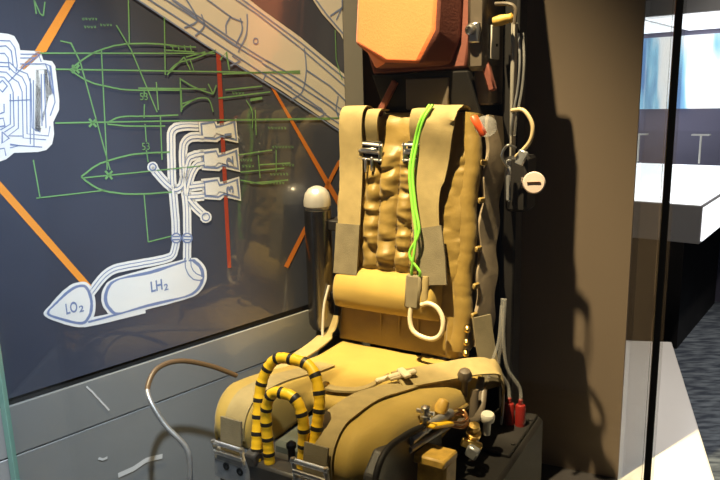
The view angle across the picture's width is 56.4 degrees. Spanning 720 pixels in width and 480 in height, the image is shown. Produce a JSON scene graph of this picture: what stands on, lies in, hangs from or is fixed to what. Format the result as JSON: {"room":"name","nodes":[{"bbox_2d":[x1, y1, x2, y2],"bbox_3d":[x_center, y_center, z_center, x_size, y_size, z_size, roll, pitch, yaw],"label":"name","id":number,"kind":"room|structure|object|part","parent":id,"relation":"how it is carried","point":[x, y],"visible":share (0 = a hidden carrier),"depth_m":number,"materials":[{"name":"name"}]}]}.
{"room":"museum","nodes":[
{"label":"museum","id":0,"kind":"room"},
{"bbox_2d":[363,0,645,478],"bbox_3d":[0.406,-0.565,2.124,0.904,2.700,0.040,4,13,25],"label":"wall","id":1,"kind":"structure","parent":0,"point":[584,58],"depth_m":2.08,"materials":[{"name":"brown paint"}]},
{"bbox_2d":[343,0,369,345],"bbox_3d":[-0.034,-0.566,2.184,0.091,2.700,0.212,-2,12,0],"label":"trim","id":2,"kind":"structure","parent":1,"relation":"attached to","point":[353,54],"depth_m":2.10,"materials":[{"name":"grey paint"}]},
{"bbox_2d":[541,463,616,479],"bbox_3d":[0.055,0.862,1.934,1.295,0.008,1.215,3,13,20],"label":"floor","id":3,"kind":"structure","parent":0,"point":[548,472],"depth_m":2.22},
{"bbox_2d":[0,0,351,479],"bbox_3d":[-0.579,-0.425,1.574,0.048,2.692,1.486,10,17,43],"label":"panel","id":4,"kind":"object","parent":3,"relation":"on","point":[159,159],"visible":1,"depth_m":1.67,"materials":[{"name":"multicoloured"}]},
{"bbox_2d":[0,0,683,479],"bbox_3d":[0.153,-0.369,1.236,1.737,2.700,0.835,-6,13,-20],"label":"glass case","id":5,"kind":"object","parent":3,"relation":"on","point":[678,16],"visible":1,"depth_m":0.99,"materials":[{"name":"teal"}]},
{"bbox_3d":[-0.183,-0.333,1.108,1.278,2.700,0.010,2,13,18],"label":"glass pane","id":6,"kind":"part","parent":5,"relation":"part of","materials":[{"name":"clear glass"}]},
{"bbox_2d":[145,0,545,479],"bbox_3d":[0.046,-0.016,1.707,0.705,1.802,1.028,6,14,30],"label":"seat","id":7,"kind":"object","parent":3,"relation":"on","point":[437,181],"visible":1,"depth_m":1.81,"materials":[{"name":"beige fabric"}]},
{"bbox_3d":[-0.158,0.485,1.404,0.174,0.077,0.057,6,14,30],"label":"handle mount","id":8,"kind":"part","parent":7,"relation":"part of","materials":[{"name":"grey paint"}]},
{"bbox_2d":[303,186,337,330],"bbox_3d":[-0.088,0.053,2.054,0.151,0.447,0.109,-2,12,0],"label":"bottle","id":9,"kind":"object","parent":7,"relation":"on","point":[319,223],"depth_m":2.01,"materials":[{"name":"black paint"}]},
{"bbox_2d":[214,341,480,479],"bbox_3d":[-0.031,0.404,1.683,0.500,0.189,0.638,6,14,30],"label":"seat cushion","id":10,"kind":"object","parent":7,"relation":"on","point":[376,398],"depth_m":1.54,"materials":[{"name":"fabric"}]},
{"bbox_3d":[0.107,0.561,1.433,0.014,0.361,0.324,6,14,30],"label":"edge trim","id":11,"kind":"part","parent":7,"relation":"part of","materials":[{"name":"black paint"}]},
{"bbox_3d":[0.099,0.574,1.455,0.027,0.368,0.335,6,14,30],"label":"panel","id":12,"kind":"part","parent":7,"relation":"part of","materials":[{"name":"grey paint"}]},
{"bbox_2d":[337,112,485,358],"bbox_3d":[0.138,-0.027,1.962,0.424,0.680,0.217,6,14,30],"label":"cushion","id":13,"kind":"object","parent":7,"relation":"on","point":[400,172],"depth_m":1.88,"materials":[{"name":"fabric"}]},
{"bbox_3d":[0.153,-0.132,1.818,0.051,0.461,0.090,6,14,30],"label":"cord","id":14,"kind":"part","parent":7,"relation":"part of","materials":[{"name":"green plastic"}]},
{"bbox_3d":[0.160,-0.131,1.814,0.051,0.462,0.090,6,14,30],"label":"cord","id":15,"kind":"part","parent":7,"relation":"part of","materials":[{"name":"green plastic"}]},
{"bbox_3d":[0.186,-0.405,1.856,0.130,0.085,0.008,6,14,30],"label":"plate","id":16,"kind":"part","parent":7,"relation":"part of","materials":[{"name":"black metal"}]},
{"bbox_3d":[0.175,0.413,1.506,0.035,0.052,0.113,6,14,30],"label":"yellow plate","id":17,"kind":"part","parent":7,"relation":"part of","materials":[{"name":"orange metal"}]},
{"bbox_3d":[0.189,0.386,1.551,0.032,0.041,0.040,6,14,30],"label":"ochre knob","id":18,"kind":"part","parent":7,"relation":"part of","materials":[{"name":"plastic"}]},
{"bbox_3d":[0.274,0.082,2.127,0.440,1.100,0.020,6,14,30],"label":"frame","id":19,"kind":"part","parent":7,"relation":"part of","materials":[{"name":"beige fabric"}]},
{"bbox_3d":[0.265,0.363,1.694,0.038,0.083,0.039,6,14,30],"label":"lever knob","id":20,"kind":"part","parent":7,"relation":"part of","materials":[{"name":"grey metal"}]},
{"bbox_3d":[0.357,-0.521,1.771,0.009,0.085,0.062,6,14,30],"label":"data plate","id":21,"kind":"part","parent":7,"relation":"part of","materials":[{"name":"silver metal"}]},
{"bbox_3d":[0.392,0.515,1.820,0.110,0.018,0.250,6,14,30],"label":"box lid","id":22,"kind":"part","parent":7,"relation":"part of","materials":[{"name":"black paint"}]},
{"bbox_3d":[0.431,-0.021,1.918,0.045,1.560,0.070,6,14,30],"label":"guide rail","id":23,"kind":"part","parent":7,"relation":"part of","materials":[{"name":"grey metal"}]},
{"bbox_3d":[0.411,-0.169,1.760,0.056,0.137,0.013,6,14,30],"label":"selector plate","id":24,"kind":"part","parent":7,"relation":"part of","materials":[{"name":"metal"}]},
{"bbox_3d":[0.458,-0.153,1.766,0.070,0.058,0.067,6,14,30],"label":"round knob","id":25,"kind":"part","parent":7,"relation":"part of","materials":[{"name":"beige plastic"}]},
{"bbox_2d":[626,301,719,479],"bbox_3d":[0.520,0.728,3.481,13.000,0.100,8.500,-2,12,0],"label":"floor","id":26,"kind":"structure","parent":0,"point":[698,355],"depth_m":3.34,"materials":[{"name":"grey carpet"}]},
{"bbox_2d":[617,341,713,479],"bbox_3d":[0.079,0.800,2.600,2.453,0.150,2.688,3,13,22],"label":"plinth","id":27,"kind":"object","parent":26,"relation":"on","point":[679,453],"visible":0.26,"depth_m":2.56,"materials":[{"name":"paint"}]},
{"bbox_2d":[626,0,719,348],"bbox_3d":[0.877,-0.894,4.572,3.010,2.600,1.340,8,15,37],"label":"wall","id":28,"kind":"structure","parent":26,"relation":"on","point":[692,267],"depth_m":3.75,"materials":[{"name":"black paint"}]},
{"bbox_2d":[640,33,719,108],"bbox_3d":[2.152,-1.078,4.307,0.660,0.460,0.030,8,15,37],"label":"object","id":29,"kind":"object","parent":28,"relation":"attached to","point":[699,66],"visible":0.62,"depth_m":4.33,"materials":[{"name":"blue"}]},
{"bbox_2d":[644,0,719,33],"bbox_3d":[0.940,-1.412,4.569,2.999,0.090,2.676,-2,12,0],"label":"ceiling","id":30,"kind":"structure","parent":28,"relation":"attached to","point":[699,16],"depth_m":3.50,"materials":[{"name":"white"}]},
{"bbox_3d":[2.062,-0.188,3.763,0.008,0.165,1.260,8,15,37],"label":"light panel","id":31,"kind":"part","parent":28,"relation":"part of","materials":[{"name":"white plastic"}]}
]}

